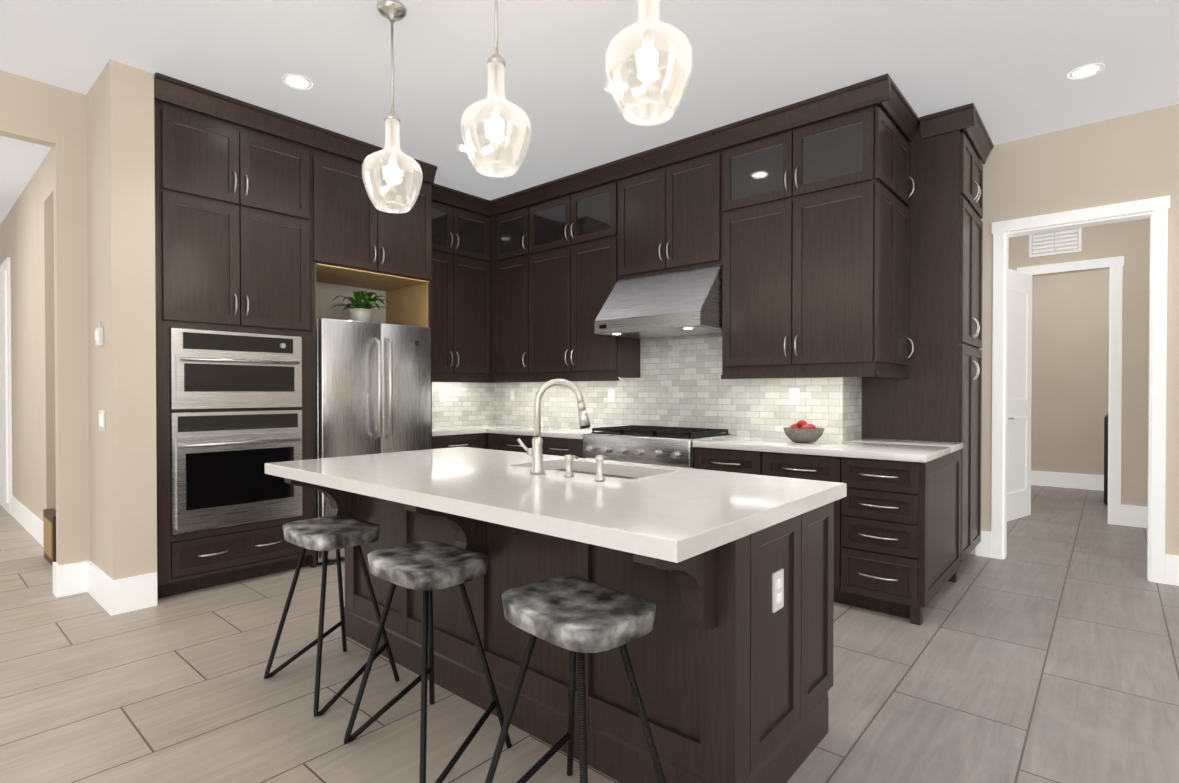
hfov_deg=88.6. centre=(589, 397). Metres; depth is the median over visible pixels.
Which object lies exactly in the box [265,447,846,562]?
island countertop
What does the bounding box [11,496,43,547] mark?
baseboard
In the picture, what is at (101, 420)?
light switch
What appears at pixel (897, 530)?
base cabinet
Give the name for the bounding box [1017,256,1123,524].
door frame
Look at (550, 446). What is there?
base cabinet
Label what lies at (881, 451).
countertop
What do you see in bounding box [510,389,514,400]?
outlet
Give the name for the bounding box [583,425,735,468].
range
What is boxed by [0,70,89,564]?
wall
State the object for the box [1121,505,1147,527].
baseboard
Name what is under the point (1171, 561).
baseboard
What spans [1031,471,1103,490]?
baseboard
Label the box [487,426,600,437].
countertop
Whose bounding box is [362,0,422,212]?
pendant light
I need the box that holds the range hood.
[595,264,721,338]
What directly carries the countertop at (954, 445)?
on the base cabinet at (897, 530)
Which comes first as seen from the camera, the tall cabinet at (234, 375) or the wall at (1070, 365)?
the tall cabinet at (234, 375)
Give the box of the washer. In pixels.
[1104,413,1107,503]
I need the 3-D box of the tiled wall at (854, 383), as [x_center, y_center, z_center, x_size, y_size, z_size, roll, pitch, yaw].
[1.842,0.054,4.238,0.008,0.495,0.395,0,1,41]
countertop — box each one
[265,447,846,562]
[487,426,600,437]
[693,436,950,461]
[847,438,962,449]
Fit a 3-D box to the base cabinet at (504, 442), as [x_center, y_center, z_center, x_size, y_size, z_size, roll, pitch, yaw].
[-0.462,0.757,5.538,0.685,0.876,0.630,0,1,41]
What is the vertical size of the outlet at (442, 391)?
0.120 m
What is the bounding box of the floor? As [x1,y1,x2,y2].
[0,485,1178,782]
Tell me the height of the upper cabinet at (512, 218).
1.727 m
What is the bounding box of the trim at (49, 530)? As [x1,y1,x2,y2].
[43,508,55,564]
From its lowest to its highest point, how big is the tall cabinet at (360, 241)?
3.098 m
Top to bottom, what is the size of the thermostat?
0.145 m
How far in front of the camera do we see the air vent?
5.97 m
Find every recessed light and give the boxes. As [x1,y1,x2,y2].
[282,74,312,89]
[456,144,477,152]
[604,80,629,92]
[1067,63,1104,78]
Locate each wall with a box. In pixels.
[0,59,156,579]
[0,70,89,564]
[432,382,495,426]
[496,333,847,440]
[848,377,861,439]
[970,104,1178,555]
[1008,218,1149,506]
[1031,269,1109,475]
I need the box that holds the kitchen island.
[284,467,838,782]
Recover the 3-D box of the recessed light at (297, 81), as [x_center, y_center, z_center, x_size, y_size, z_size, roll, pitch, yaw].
[-1.743,-1.886,3.611,0.170,0.004,0.170,0,1,41]
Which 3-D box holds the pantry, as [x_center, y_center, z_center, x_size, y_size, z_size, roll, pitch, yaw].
[2.480,-0.344,4.442,0.698,3.098,0.879,0,1,41]
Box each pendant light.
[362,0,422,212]
[461,0,530,177]
[605,0,692,125]
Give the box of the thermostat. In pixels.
[95,321,103,345]
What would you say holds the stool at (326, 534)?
on the floor
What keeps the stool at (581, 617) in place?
on the floor
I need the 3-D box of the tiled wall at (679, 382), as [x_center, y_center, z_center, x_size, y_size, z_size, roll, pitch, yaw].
[0.357,-0.355,5.246,3.578,1.295,0.008,0,1,41]
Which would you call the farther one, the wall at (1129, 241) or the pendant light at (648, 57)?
the wall at (1129, 241)
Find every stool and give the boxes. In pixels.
[264,515,399,716]
[343,541,511,782]
[485,576,665,782]
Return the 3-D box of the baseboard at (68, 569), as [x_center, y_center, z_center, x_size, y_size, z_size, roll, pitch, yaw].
[-3.499,1.113,4.095,0.735,0.190,0.012,0,1,41]
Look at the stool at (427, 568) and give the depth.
2.08 m
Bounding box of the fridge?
[316,317,430,564]
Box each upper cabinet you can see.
[431,183,492,382]
[490,189,533,380]
[534,161,639,380]
[618,129,721,279]
[721,77,897,376]
[898,105,913,376]
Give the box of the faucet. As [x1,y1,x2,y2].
[517,378,608,480]
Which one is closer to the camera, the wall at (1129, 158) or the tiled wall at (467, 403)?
the wall at (1129, 158)
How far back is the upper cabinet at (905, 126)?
4.07 m
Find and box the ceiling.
[0,0,1178,224]
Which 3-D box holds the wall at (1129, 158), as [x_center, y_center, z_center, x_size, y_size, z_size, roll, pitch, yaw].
[4.583,-0.335,3.291,5.390,3.100,0.120,0,1,41]
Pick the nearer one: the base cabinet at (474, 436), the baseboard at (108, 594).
the baseboard at (108, 594)
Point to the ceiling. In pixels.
(1004, 66)
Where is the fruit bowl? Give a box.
[783,420,824,442]
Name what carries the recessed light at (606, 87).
in the ceiling
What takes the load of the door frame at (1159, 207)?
attached to the wall at (1129, 158)
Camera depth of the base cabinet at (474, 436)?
5.38 m
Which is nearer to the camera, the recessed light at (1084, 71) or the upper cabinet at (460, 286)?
the recessed light at (1084, 71)
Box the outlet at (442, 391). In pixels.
[440,389,445,401]
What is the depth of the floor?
2.56 m
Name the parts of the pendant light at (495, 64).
lamp shade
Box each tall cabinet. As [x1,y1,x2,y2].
[154,72,315,598]
[308,126,436,567]
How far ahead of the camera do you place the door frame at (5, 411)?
6.23 m
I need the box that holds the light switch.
[99,410,104,430]
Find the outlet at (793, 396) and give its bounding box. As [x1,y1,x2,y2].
[789,388,798,404]
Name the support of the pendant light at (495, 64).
hanging from the ceiling
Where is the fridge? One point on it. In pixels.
(373, 387)
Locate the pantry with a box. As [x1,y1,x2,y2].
[861,103,993,562]
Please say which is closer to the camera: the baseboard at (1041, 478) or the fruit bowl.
the fruit bowl
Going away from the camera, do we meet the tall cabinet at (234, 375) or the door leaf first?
the tall cabinet at (234, 375)
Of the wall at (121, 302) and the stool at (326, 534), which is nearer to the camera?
the stool at (326, 534)
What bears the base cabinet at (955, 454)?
on the floor
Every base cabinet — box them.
[432,424,533,448]
[488,434,532,452]
[542,438,585,457]
[693,446,842,603]
[843,450,950,624]
[951,446,962,582]
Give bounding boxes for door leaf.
[1007,269,1031,521]
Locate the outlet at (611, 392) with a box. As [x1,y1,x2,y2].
[608,389,614,402]
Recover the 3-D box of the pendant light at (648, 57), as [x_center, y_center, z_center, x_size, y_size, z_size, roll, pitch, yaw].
[0.189,-1.390,1.936,0.280,0.964,0.280,0,1,41]
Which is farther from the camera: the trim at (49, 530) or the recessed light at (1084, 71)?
the trim at (49, 530)
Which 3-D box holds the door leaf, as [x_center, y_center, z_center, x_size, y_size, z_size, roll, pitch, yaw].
[4.129,-0.018,5.907,0.251,2.420,0.708,0,1,41]
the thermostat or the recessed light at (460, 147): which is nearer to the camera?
the thermostat
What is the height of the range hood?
0.464 m
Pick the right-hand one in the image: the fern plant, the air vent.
the air vent
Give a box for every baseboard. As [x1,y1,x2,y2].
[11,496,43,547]
[59,563,74,586]
[75,560,118,615]
[975,531,990,554]
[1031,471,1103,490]
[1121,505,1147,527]
[1165,554,1178,585]
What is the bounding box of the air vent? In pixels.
[1029,227,1081,256]
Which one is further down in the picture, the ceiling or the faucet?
the faucet
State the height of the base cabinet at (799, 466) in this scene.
0.876 m
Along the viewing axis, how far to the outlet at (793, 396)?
4.29 m
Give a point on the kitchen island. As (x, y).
(730, 575)
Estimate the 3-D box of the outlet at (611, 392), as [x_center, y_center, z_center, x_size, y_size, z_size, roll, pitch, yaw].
[0.196,-0.019,5.376,0.072,0.120,0.008,0,1,41]
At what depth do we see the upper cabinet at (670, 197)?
4.56 m
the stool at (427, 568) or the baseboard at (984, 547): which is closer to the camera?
the stool at (427, 568)
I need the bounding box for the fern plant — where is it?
[325,291,390,321]
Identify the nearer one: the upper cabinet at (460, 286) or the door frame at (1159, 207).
the door frame at (1159, 207)
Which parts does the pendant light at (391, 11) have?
lamp shade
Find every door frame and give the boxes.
[0,257,11,513]
[991,195,1169,583]
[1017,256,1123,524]

